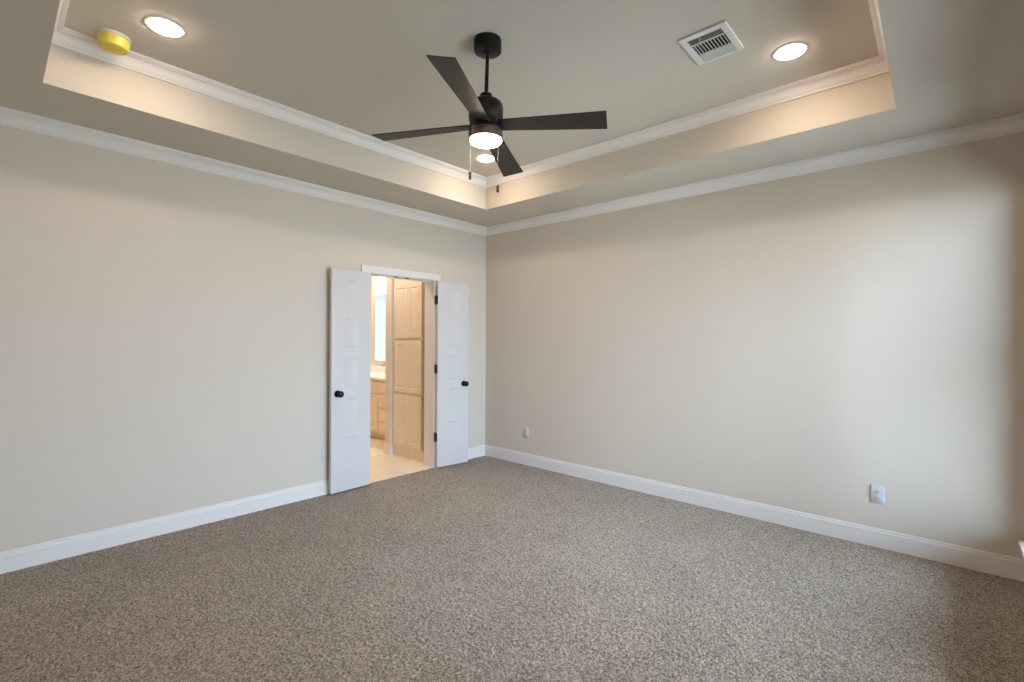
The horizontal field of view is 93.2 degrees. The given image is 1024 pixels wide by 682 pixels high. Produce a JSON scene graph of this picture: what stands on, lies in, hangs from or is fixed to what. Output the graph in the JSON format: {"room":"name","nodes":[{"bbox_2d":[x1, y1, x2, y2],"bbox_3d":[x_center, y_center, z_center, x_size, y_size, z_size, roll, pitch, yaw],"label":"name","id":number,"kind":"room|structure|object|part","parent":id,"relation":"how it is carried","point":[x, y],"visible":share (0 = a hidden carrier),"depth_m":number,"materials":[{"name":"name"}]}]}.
{"room":"empty bedroom","nodes":[
{"label":"empty bedroom","id":0,"kind":"room"},
{"bbox_2d":[0,125,485,551],"bbox_3d":[-1.900,0.011,4.246,0.165,2.743,4.780,1,0,42],"label":"wall","id":1,"kind":"structure","parent":0,"point":[165,327],"depth_m":3.46,"materials":[{"name":"beige paint"}]},
{"bbox_2d":[0,445,484,573],"bbox_3d":[-1.842,1.319,4.191,0.014,0.128,4.540,1,0,42],"label":"baseboard","id":2,"kind":"structure","parent":1,"relation":"attached to","point":[50,551],"depth_m":3.41,"materials":[{"name":"white wood"}]},
{"bbox_2d":[0,106,485,235],"bbox_3d":[-1.801,-1.317,4.159,0.080,0.085,4.540,1,0,42],"label":"crown molding","id":3,"kind":"structure","parent":1,"relation":"attached to","point":[9,117],"depth_m":3.59,"materials":[{"name":"white wood"}]},
{"bbox_2d":[322,447,328,461],"bbox_3d":[-1.678,1.021,4.373,0.008,0.127,0.080,1,0,42],"label":"wall outlet","id":4,"kind":"object","parent":1,"relation":"attached to","point":[325,450],"visible":0.93,"depth_m":4.37,"materials":[{"name":"white plastic"}]},
{"bbox_2d":[329,268,370,493],"bbox_3d":[-1.474,0.357,4.482,0.109,2.025,0.417,1,0,36],"label":"door","id":5,"kind":"structure","parent":1,"relation":"in","point":[350,290],"depth_m":4.47,"materials":[{"name":"white wood"}]},
{"bbox_3d":[-1.546,0.477,4.349,0.066,0.057,0.057,1,0,40],"label":"knob","id":6,"kind":"part","parent":5,"relation":"part of","materials":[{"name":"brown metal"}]},
{"bbox_2d":[361,265,440,467],"bbox_3d":[-1.188,0.328,5.040,0.201,2.112,0.960,1,0,42],"label":"door frame","id":7,"kind":"structure","parent":1,"relation":"attached to","point":[430,280],"depth_m":5.31,"materials":[{"name":"white wood"}]},
{"bbox_3d":[-1.114,-0.694,4.974,0.018,0.067,0.960,1,0,42],"label":"head casing","id":8,"kind":"part","parent":7,"relation":"part of","materials":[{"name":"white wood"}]},
{"bbox_3d":[-0.956,0.328,5.433,0.018,2.112,0.065,1,0,42],"label":"casing","id":9,"kind":"part","parent":7,"relation":"part of","materials":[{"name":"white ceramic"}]},
{"bbox_3d":[-0.820,0.329,5.311,0.018,2.112,0.065,1,0,42],"label":"casing","id":10,"kind":"part","parent":7,"relation":"part of","materials":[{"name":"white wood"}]},
{"bbox_2d":[434,281,468,466],"bbox_3d":[-0.653,0.359,5.365,0.417,2.025,0.109,0,0,-36],"label":"door","id":11,"kind":"structure","parent":1,"relation":"in","point":[451,298],"depth_m":5.36,"materials":[{"name":"white wood"}]},
{"bbox_2d":[371,276,385,366],"bbox_3d":[-1.695,0.000,7.386,3.735,2.743,0.100,1,0,42],"label":"wall","id":12,"kind":"structure","parent":0,"point":[379,289],"depth_m":7.78,"materials":[{"name":"paint"}]},
{"bbox_2d":[371,366,384,372],"bbox_3d":[-1.761,0.454,7.361,2.207,0.096,0.020,1,0,42],"label":"backsplash","id":13,"kind":"structure","parent":12,"relation":"attached to","point":[379,369],"depth_m":7.67,"materials":[{"name":"white stone"}]},
{"bbox_2d":[375,294,385,360],"bbox_3d":[-1.695,-0.206,7.314,1.340,1.045,0.006,1,0,42],"label":"wall mirror","id":14,"kind":"object","parent":12,"relation":"attached to","point":[380,300],"visible":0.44,"depth_m":7.66,"materials":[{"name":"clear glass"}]},
{"bbox_2d":[377,277,383,284],"bbox_3d":[-1.817,-0.976,7.311,0.680,0.217,0.176,1,0,42],"label":"vanity light","id":15,"kind":"object","parent":12,"relation":"attached to","point":[381,278],"visible":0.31,"depth_m":7.44,"materials":[{"name":"white glass"}]},
{"bbox_2d":[385,278,394,453],"bbox_3d":[-1.196,0.007,6.242,0.119,2.743,0.929,1,0,42],"label":"wall","id":16,"kind":"structure","parent":0,"point":[390,282],"depth_m":5.88,"materials":[{"name":"paint"}]},
{"bbox_2d":[383,443,392,454],"bbox_3d":[-1.399,1.315,6.030,0.149,0.128,0.374,1,0,42],"label":"baseboard","id":17,"kind":"structure","parent":16,"relation":"attached to","point":[387,448],"depth_m":5.88,"materials":[{"name":"white wood"}]},
{"bbox_2d":[0,436,1023,681],"bbox_3d":[-1.565,1.443,4.029,8.685,0.124,4.910,1,0,42],"label":"floor","id":18,"kind":"structure","parent":0,"point":[483,568],"depth_m":2.63,"materials":[{"name":"carpet"}]},
{"bbox_2d":[370,366,384,439],"bbox_3d":[-1.951,0.888,7.155,2.207,0.965,0.580,1,0,42],"label":"vanity cabinet","id":19,"kind":"object","parent":18,"relation":"on","point":[377,376],"visible":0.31,"depth_m":6.73,"materials":[{"name":"brown wood"}]},
{"bbox_3d":[-2.117,0.638,6.944,0.719,0.165,0.019,1,0,42],"label":"drawer","id":20,"kind":"part","parent":19,"relation":"part of","materials":[{"name":"brown wood"}]},
{"bbox_3d":[-1.985,0.994,6.825,0.358,0.525,0.019,1,0,42],"label":"cabinet door","id":21,"kind":"part","parent":19,"relation":"part of","materials":[{"name":"brown wood"}]},
{"bbox_2d":[370,372,384,380],"bbox_3d":[-1.949,0.519,7.154,2.207,0.033,0.580,1,0,42],"label":"countertop","id":22,"kind":"structure","parent":19,"relation":"on","point":[374,375],"depth_m":6.88,"materials":[{"name":"white stone"}]},
{"bbox_3d":[-1.656,1.185,6.528,0.501,0.150,0.019,1,0,42],"label":"drawer","id":23,"kind":"part","parent":19,"relation":"part of","materials":[{"name":"brown wood"}]},
{"bbox_3d":[-1.655,1.011,6.528,0.501,0.177,0.019,1,0,42],"label":"drawer","id":24,"kind":"part","parent":19,"relation":"part of","materials":[{"name":"brown wood"}]},
{"bbox_3d":[-1.654,0.824,6.527,0.501,0.178,0.019,1,0,42],"label":"drawer","id":25,"kind":"part","parent":19,"relation":"part of","materials":[{"name":"brown wood"}]},
{"bbox_3d":[-1.653,0.642,6.526,0.501,0.165,0.019,1,0,42],"label":"drawer","id":26,"kind":"part","parent":19,"relation":"part of","materials":[{"name":"brown wood"}]},
{"bbox_2d":[393,279,424,462],"bbox_3d":[-1.001,0.233,5.872,0.664,2.302,0.645,1,0,42],"label":"linen cabinet","id":27,"kind":"object","parent":18,"relation":"on","point":[409,296],"visible":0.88,"depth_m":5.65,"materials":[{"name":"brown wood"}]},
{"bbox_3d":[-1.326,0.299,5.778,0.273,0.622,0.019,1,0,42],"label":"cabinet door","id":28,"kind":"part","parent":27,"relation":"part of","materials":[{"name":"brown wood"}]},
{"bbox_3d":[-1.330,0.938,5.780,0.273,0.613,0.019,1,0,42],"label":"cabinet door","id":29,"kind":"part","parent":27,"relation":"part of","materials":[{"name":"brown wood"}]},
{"bbox_3d":[-1.322,-0.358,5.775,0.273,0.644,0.019,1,0,42],"label":"cabinet door","id":30,"kind":"part","parent":27,"relation":"part of","materials":[{"name":"brown wood"}]},
{"bbox_3d":[-1.127,0.940,5.597,0.268,0.613,0.019,1,0,42],"label":"cabinet door","id":31,"kind":"part","parent":27,"relation":"part of","materials":[{"name":"brown wood"}]},
{"bbox_3d":[-1.119,-0.356,5.592,0.268,0.644,0.019,1,0,42],"label":"cabinet door","id":32,"kind":"part","parent":27,"relation":"part of","materials":[{"name":"brown wood"}]},
{"bbox_3d":[-1.123,0.301,5.595,0.268,0.622,0.019,1,0,42],"label":"cabinet door","id":33,"kind":"part","parent":27,"relation":"part of","materials":[{"name":"brown wood"}]},
{"bbox_2d":[0,0,1023,226],"bbox_3d":[-0.158,-1.543,2.678,4.830,0.398,4.780,1,0,42],"label":"ceiling","id":34,"kind":"structure","parent":0,"point":[363,66],"depth_m":2.86,"materials":[{"name":"beige paint"}]},
{"bbox_2d":[54,0,69,31],"bbox_3d":[-1.207,-1.604,1.430,3.360,0.079,0.073,1,0,43],"label":"crown molding","id":35,"kind":"structure","parent":34,"relation":"attached to","point":[64,4],"depth_m":2.42,"materials":[{"name":"white wood"}]},
{"bbox_2d":[96,28,130,55],"bbox_3d":[-2.161,-1.619,2.632,0.148,0.070,0.148,1,0,42],"label":"smoke detector","id":36,"kind":"object","parent":34,"relation":"attached to","point":[112,41],"visible":1,"depth_m":2.60,"materials":[{"name":"yellow plastic"}]},
{"bbox_2d":[143,15,185,37],"bbox_3d":[-1.823,-1.645,2.547,0.184,0.014,0.184,1,0,42],"label":"recessed light","id":37,"kind":"object","parent":34,"relation":"in","point":[164,26],"visible":1,"depth_m":2.53,"materials":[{"name":"white plastic"}]},
{"bbox_2d":[51,27,485,187],"bbox_3d":[-1.337,-1.614,3.741,0.073,0.079,3.286,1,0,42],"label":"crown molding","id":38,"kind":"structure","parent":34,"relation":"attached to","point":[67,38],"depth_m":3.23,"materials":[{"name":"white wood"}]},
{"bbox_2d":[475,154,494,161],"bbox_3d":[-0.238,-1.642,4.366,0.184,0.014,0.184,1,0,42],"label":"recessed light","id":39,"kind":"object","parent":34,"relation":"in","point":[483,157],"visible":0.98,"depth_m":4.34,"materials":[{"name":"white plastic"}]},
{"bbox_2d":[372,32,606,192],"bbox_3d":[-0.143,-1.218,2.648,1.014,0.847,1.014,0,0,-31],"label":"ceiling fan","id":40,"kind":"object","parent":34,"relation":"hanging from","point":[487,125],"visible":1,"depth_m":2.58,"materials":[{"name":"black metal"}]},
{"bbox_3d":[-0.494,-1.174,2.733,0.581,0.029,0.135,0,0,14],"label":"blade","id":41,"kind":"part","parent":40,"relation":"part of","materials":[{"name":"black wood"}]},
{"bbox_3d":[-0.226,-1.183,2.298,0.133,0.036,0.581,0,0,14],"label":"blade","id":42,"kind":"part","parent":40,"relation":"part of","materials":[{"name":"black wood"}]},
{"bbox_3d":[-0.059,-1.149,2.999,0.133,0.046,0.581,2,-2,14],"label":"blade","id":43,"kind":"part","parent":40,"relation":"part of","materials":[{"name":"black wood"}]},
{"bbox_3d":[0.207,-1.153,2.563,0.581,0.046,0.133,2,-2,14],"label":"blade","id":44,"kind":"part","parent":40,"relation":"part of","materials":[{"name":"black wood"}]},
{"bbox_2d":[486,56,889,187],"bbox_3d":[0.942,-1.600,3.850,3.313,0.079,0.073,1,0,42],"label":"crown molding","id":45,"kind":"structure","parent":34,"relation":"attached to","point":[875,66],"depth_m":3.40,"materials":[{"name":"white wood"}]},
{"bbox_2d":[678,20,743,64],"bbox_3d":[1.094,-1.619,2.658,0.251,0.030,0.309,1,0,42],"label":"ceiling vent","id":46,"kind":"object","parent":34,"relation":"in","point":[716,41],"visible":1,"depth_m":2.65,"materials":[{"name":"white metal"}]},
{"bbox_3d":[1.144,-1.626,2.713,0.179,0.008,0.011,1,0,42],"label":"louvre blade","id":47,"kind":"part","parent":46,"relation":"part of","materials":[{"name":"white metal"}]},
{"bbox_3d":[1.151,-1.626,2.721,0.179,0.008,0.011,1,0,42],"label":"louvre blade","id":48,"kind":"part","parent":46,"relation":"part of","materials":[{"name":"white metal"}]},
{"bbox_3d":[1.158,-1.626,2.728,0.179,0.008,0.011,1,0,42],"label":"louvre blade","id":49,"kind":"part","parent":46,"relation":"part of","materials":[{"name":"white metal"}]},
{"bbox_3d":[1.165,-1.626,2.736,0.179,0.008,0.011,1,0,42],"label":"louvre blade","id":50,"kind":"part","parent":46,"relation":"part of","materials":[{"name":"white metal"}]},
{"bbox_3d":[1.172,-1.626,2.744,0.179,0.008,0.011,1,0,42],"label":"louvre blade","id":51,"kind":"part","parent":46,"relation":"part of","materials":[{"name":"white metal"}]},
{"bbox_3d":[1.179,-1.626,2.752,0.179,0.008,0.011,1,0,42],"label":"louvre blade","id":52,"kind":"part","parent":46,"relation":"part of","materials":[{"name":"white metal"}]},
{"bbox_2d":[772,41,808,60],"bbox_3d":[1.566,-1.624,2.727,0.184,0.014,0.184,1,0,42],"label":"recessed light","id":53,"kind":"object","parent":34,"relation":"in","point":[791,50],"visible":1,"depth_m":2.71,"materials":[{"name":"white plastic"}]},
{"bbox_2d":[868,0,887,60],"bbox_3d":[1.071,-1.590,1.539,0.073,0.079,3.333,1,0,41],"label":"crown molding","id":54,"kind":"structure","parent":34,"relation":"attached to","point":[873,4],"depth_m":2.49,"materials":[{"name":"white wood"}]},
{"bbox_2d":[485,132,1023,558],"bbox_3d":[1.454,0.032,4.360,4.665,2.743,0.120,1,0,42],"label":"wall","id":55,"kind":"structure","parent":0,"point":[804,343],"depth_m":3.64,"materials":[{"name":"beige paint"}]},
{"bbox_2d":[523,426,528,437],"bbox_3d":[0.154,1.024,5.442,0.080,0.127,0.008,1,0,42],"label":"wall outlet","id":56,"kind":"object","parent":55,"relation":"attached to","point":[525,428],"visible":1,"depth_m":5.44,"materials":[{"name":"white plastic"}]},
{"bbox_2d":[485,445,1023,581],"bbox_3d":[1.363,1.339,4.349,4.565,0.128,0.014,1,0,42],"label":"baseboard","id":57,"kind":"structure","parent":55,"relation":"attached to","point":[1009,567],"depth_m":3.63,"materials":[{"name":"white wood"}]},
{"bbox_2d":[486,113,1023,235],"bbox_3d":[1.358,-1.298,4.314,4.565,0.085,0.080,1,0,42],"label":"crown molding","id":58,"kind":"structure","parent":55,"relation":"attached to","point":[1011,124],"depth_m":3.61,"materials":[{"name":"white wood"}]},
{"bbox_2d":[870,484,884,504],"bbox_3d":[2.507,1.053,3.322,0.080,0.127,0.008,1,0,42],"label":"wall outlet","id":59,"kind":"object","parent":55,"relation":"attached to","point":[877,492],"visible":1,"depth_m":3.32,"materials":[{"name":"white plastic"}]},
{"bbox_3d":[1.589,0.045,1.101,0.100,2.743,4.540,1,0,42],"label":"wall","id":60,"kind":"structure","parent":0,"visible":0},
{"bbox_2d":[1018,540,1023,558],"bbox_3d":[2.699,0.126,2.399,0.178,2.260,1.006,1,0,42],"label":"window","id":61,"kind":"structure","parent":60,"relation":"in","point":[1021,543],"depth_m":2.75,"materials":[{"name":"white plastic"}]}
]}

